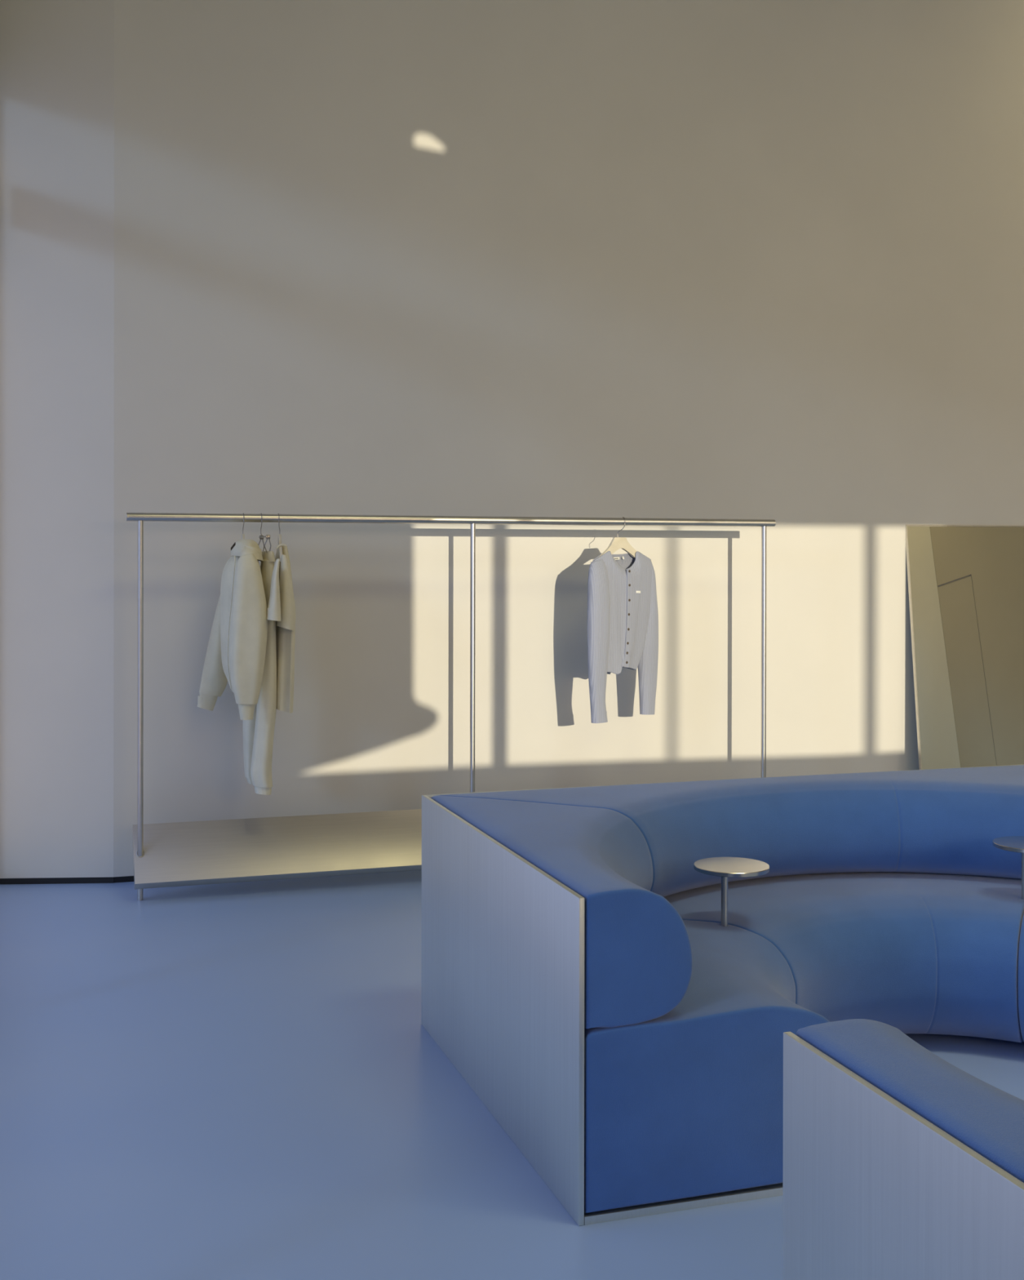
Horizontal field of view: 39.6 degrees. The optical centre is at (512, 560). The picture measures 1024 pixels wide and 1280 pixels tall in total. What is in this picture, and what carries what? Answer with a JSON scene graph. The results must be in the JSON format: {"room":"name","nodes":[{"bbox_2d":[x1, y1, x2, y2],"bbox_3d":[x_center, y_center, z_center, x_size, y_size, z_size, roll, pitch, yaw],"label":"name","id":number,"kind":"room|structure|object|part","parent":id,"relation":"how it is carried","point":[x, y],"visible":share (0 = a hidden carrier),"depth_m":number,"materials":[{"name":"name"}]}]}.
{"room":"clothing store","nodes":[
{"label":"clothing store","id":0,"kind":"room"},
{"bbox_2d":[0,0,1023,878],"bbox_3d":[2.547,-1.531,8.085,10.620,5.972,0.345,0,0,-18],"label":"wall","id":1,"kind":"structure","parent":0,"point":[648,259],"depth_m":7.05,"materials":[{"name":"paint"}]},
{"bbox_2d":[0,875,133,884],"bbox_3d":[2.446,1.469,8.063,10.420,0.028,0.342,0,0,-18],"label":"baseboard","id":2,"kind":"structure","parent":1,"relation":"attached to","point":[50,880],"depth_m":6.50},
{"bbox_2d":[0,870,1023,1279],"bbox_3d":[4.168,1.560,2.915,10.680,0.120,11.400,0,0,-18],"label":"floor","id":3,"kind":"structure","parent":0,"point":[246,1080],"depth_m":3.83,"materials":[{"name":"concrete"}]},
{"bbox_2d":[126,512,776,900],"bbox_3d":[-0.187,0.637,6.671,3.142,1.690,0.233,0,0,-18],"label":"clothes rack","id":4,"kind":"object","parent":3,"relation":"on","point":[193,853],"visible":0.54,"depth_m":6.39,"materials":[{"name":"metal"}]},
{"bbox_3d":[-1.621,0.654,6.194,0.024,1.655,0.024,0,0,-18],"label":"post","id":5,"kind":"part","parent":4,"relation":"part of","materials":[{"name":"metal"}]},
{"bbox_2d":[240,512,244,539],"bbox_3d":[-1.199,-0.103,6.327,0.012,0.218,0.340,0,0,-14],"label":"clothes hanger","id":6,"kind":"object","parent":4,"relation":"hanging from","point":[242,537],"visible":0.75,"depth_m":6.31,"materials":[{"name":"metal"}]},
{"bbox_2d":[197,538,267,719],"bbox_3d":[-1.219,0.297,6.300,0.210,0.782,0.583,0,0,-30],"label":"sweatshirt","id":7,"kind":"object","parent":6,"relation":"hanging from","point":[236,651],"visible":1,"depth_m":6.07,"materials":[{"name":"beige fabric"}]},
{"bbox_2d":[230,538,263,560],"bbox_3d":[-1.171,-0.046,6.270,0.135,0.096,0.345,0,0,-18],"label":"hood","id":8,"kind":"object","parent":7,"relation":"attached to","point":[242,549],"depth_m":6.14,"materials":[{"name":"beige fabric"}]},
{"bbox_2d":[258,513,271,552],"bbox_3d":[-1.109,-0.117,6.355,0.033,0.191,0.240,0,0,-18],"label":"hanger","id":9,"kind":"object","parent":4,"relation":"hanging from","point":[268,536],"visible":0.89,"depth_m":6.33,"materials":[{"name":"metal"}]},
{"bbox_2d":[243,551,276,795],"bbox_3d":[-1.126,0.495,6.342,0.126,1.074,0.300,0,0,-18],"label":"trousers","id":10,"kind":"object","parent":9,"relation":"hanging from","point":[258,732],"visible":0.73,"depth_m":6.22,"materials":[{"name":"beige fabric"}]},
{"bbox_3d":[-1.154,0.487,6.426,0.123,0.992,0.122,0,0,-18],"label":"leg","id":11,"kind":"part","parent":10,"relation":"part of","materials":[{"name":"beige fabric"}]},
{"bbox_2d":[132,808,422,888],"bbox_3d":[-0.177,1.295,6.676,3.100,0.249,0.233,0,0,-18],"label":"shelf","id":12,"kind":"object","parent":4,"relation":"attached to","point":[193,853],"depth_m":6.37,"materials":[{"name":"metal"}]},
{"bbox_2d":[277,513,282,561],"bbox_3d":[-1.045,-0.103,6.376,0.016,0.218,0.340,0,0,-12],"label":"clothes hanger","id":13,"kind":"object","parent":4,"relation":"hanging from","point":[279,541],"visible":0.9,"depth_m":6.32,"materials":[{"name":"metal"}]},
{"bbox_2d":[266,543,296,713],"bbox_3d":[-1.020,0.301,6.302,0.126,0.752,0.507,0,0,-7],"label":"t-shirt","id":14,"kind":"object","parent":13,"relation":"hanging from","point":[281,608],"visible":0.92,"depth_m":6.24,"materials":[{"name":"beige fabric"}]},
{"bbox_3d":[-0.180,-0.189,6.652,3.142,0.038,0.038,0,0,-18],"label":"rail","id":15,"kind":"part","parent":4,"relation":"part of","materials":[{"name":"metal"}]},
{"bbox_3d":[-0.184,0.655,6.654,0.024,1.655,0.024,0,0,-18],"label":"post","id":16,"kind":"part","parent":4,"relation":"part of","materials":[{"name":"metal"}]},
{"bbox_2d":[596,516,637,559],"bbox_3d":[0.537,-0.095,6.881,0.399,0.232,0.042,0,0,-44],"label":"clothes hanger","id":17,"kind":"object","parent":4,"relation":"hanging from","point":[617,543],"visible":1,"depth_m":6.87,"materials":[{"name":"wood"}]},
{"bbox_2d":[587,551,658,723],"bbox_3d":[0.543,0.362,6.889,0.506,0.818,0.092,0,0,-44],"label":"cardigan","id":18,"kind":"object","parent":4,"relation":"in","point":[623,612],"visible":1,"depth_m":6.84,"materials":[{"name":"white fabric"}]},
{"bbox_3d":[1.261,0.656,7.117,0.024,1.655,0.024,0,0,-18],"label":"post","id":19,"kind":"part","parent":4,"relation":"part of","materials":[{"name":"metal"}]},
{"bbox_2d":[421,795,830,1226],"bbox_3d":[0.341,1.117,4.000,0.864,0.747,1.444,0,0,-18],"label":"module","id":20,"kind":"object","parent":3,"relation":"on","point":[631,1050],"visible":0.89,"depth_m":3.33,"materials":[{"name":"fabric"}]},
{"bbox_3d":[-0.064,1.122,3.871,0.014,0.736,1.444,0,0,-18],"label":"panel","id":21,"kind":"part","parent":20,"relation":"part of","materials":[{"name":"metal"}]},
{"bbox_3d":[0.285,1.481,3.974,0.712,0.018,1.426,0,0,-18],"label":"plate","id":22,"kind":"part","parent":20,"relation":"part of","materials":[{"name":"metal"}]},
{"bbox_3d":[0.353,1.255,3.993,0.845,0.423,1.423,0,0,-18],"label":"seat","id":23,"kind":"part","parent":20,"relation":"part of","materials":[{"name":"blue fabric"}]},
{"bbox_2d":[693,857,770,926],"bbox_3d":[0.629,0.976,4.070,0.216,0.208,0.216,0,0,-18],"label":"side table","id":24,"kind":"object","parent":20,"relation":"on","point":[726,868],"visible":0.98,"depth_m":4.05,"materials":[{"name":"metal"}]},
{"bbox_3d":[0.608,0.983,4.063,0.020,0.196,0.020,0,0,-18],"label":"stem","id":25,"kind":"part","parent":24,"relation":"part of","materials":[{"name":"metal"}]},
{"bbox_2d":[426,764,1023,1042],"bbox_3d":[1.026,1.117,4.507,2.450,0.747,0.897,0,0,-18],"label":"sofa","id":26,"kind":"object","parent":3,"relation":"on","point":[889,898],"visible":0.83,"depth_m":4.44,"materials":[{"name":"fabric"}]},
{"bbox_3d":[0.892,1.121,4.928,2.450,0.736,0.014,0,0,-18],"label":"panel","id":27,"kind":"part","parent":26,"relation":"part of","materials":[{"name":"metal"}]},
{"bbox_3d":[1.029,1.255,4.498,2.437,0.423,0.878,0,0,-18],"label":"seat","id":28,"kind":"part","parent":26,"relation":"part of","materials":[{"name":"blue fabric"}]},
{"bbox_2d":[992,835,1023,899],"bbox_3d":[1.599,0.977,4.390,0.216,0.208,0.216,0,0,-18],"label":"side table","id":29,"kind":"object","parent":26,"relation":"on","point":[1011,843],"visible":0.98,"depth_m":4.38,"materials":[{"name":"metal"}]},
{"bbox_3d":[1.583,0.983,4.385,0.020,0.196,0.020,0,0,-18],"label":"stem","id":30,"kind":"part","parent":29,"relation":"part of","materials":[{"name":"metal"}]},
{"bbox_2d":[782,1018,1023,1279],"bbox_3d":[1.067,1.124,1.733,0.864,0.747,1.444,0,0,-18],"label":"module","id":31,"kind":"object","parent":3,"relation":"on","point":[900,1162],"visible":1,"depth_m":2.02,"materials":[{"name":"metal"}]},
{"bbox_2d":[906,524,1023,769],"bbox_3d":[2.755,0.646,7.885,1.200,1.681,0.201,0,0,-18],"label":"leaning mirror","id":32,"kind":"object","parent":3,"relation":"on","point":[966,583],"visible":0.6,"depth_m":7.82,"materials":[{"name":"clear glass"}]},
{"bbox_2d":[1018,914,1023,1041],"bbox_3d":[1.863,1.118,4.488,0.897,0.747,1.444,0,0,-18],"label":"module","id":33,"kind":"object","parent":3,"relation":"on","point":[1021,952],"visible":1,"depth_m":4.18,"materials":[{"name":"fabric"}]}
]}

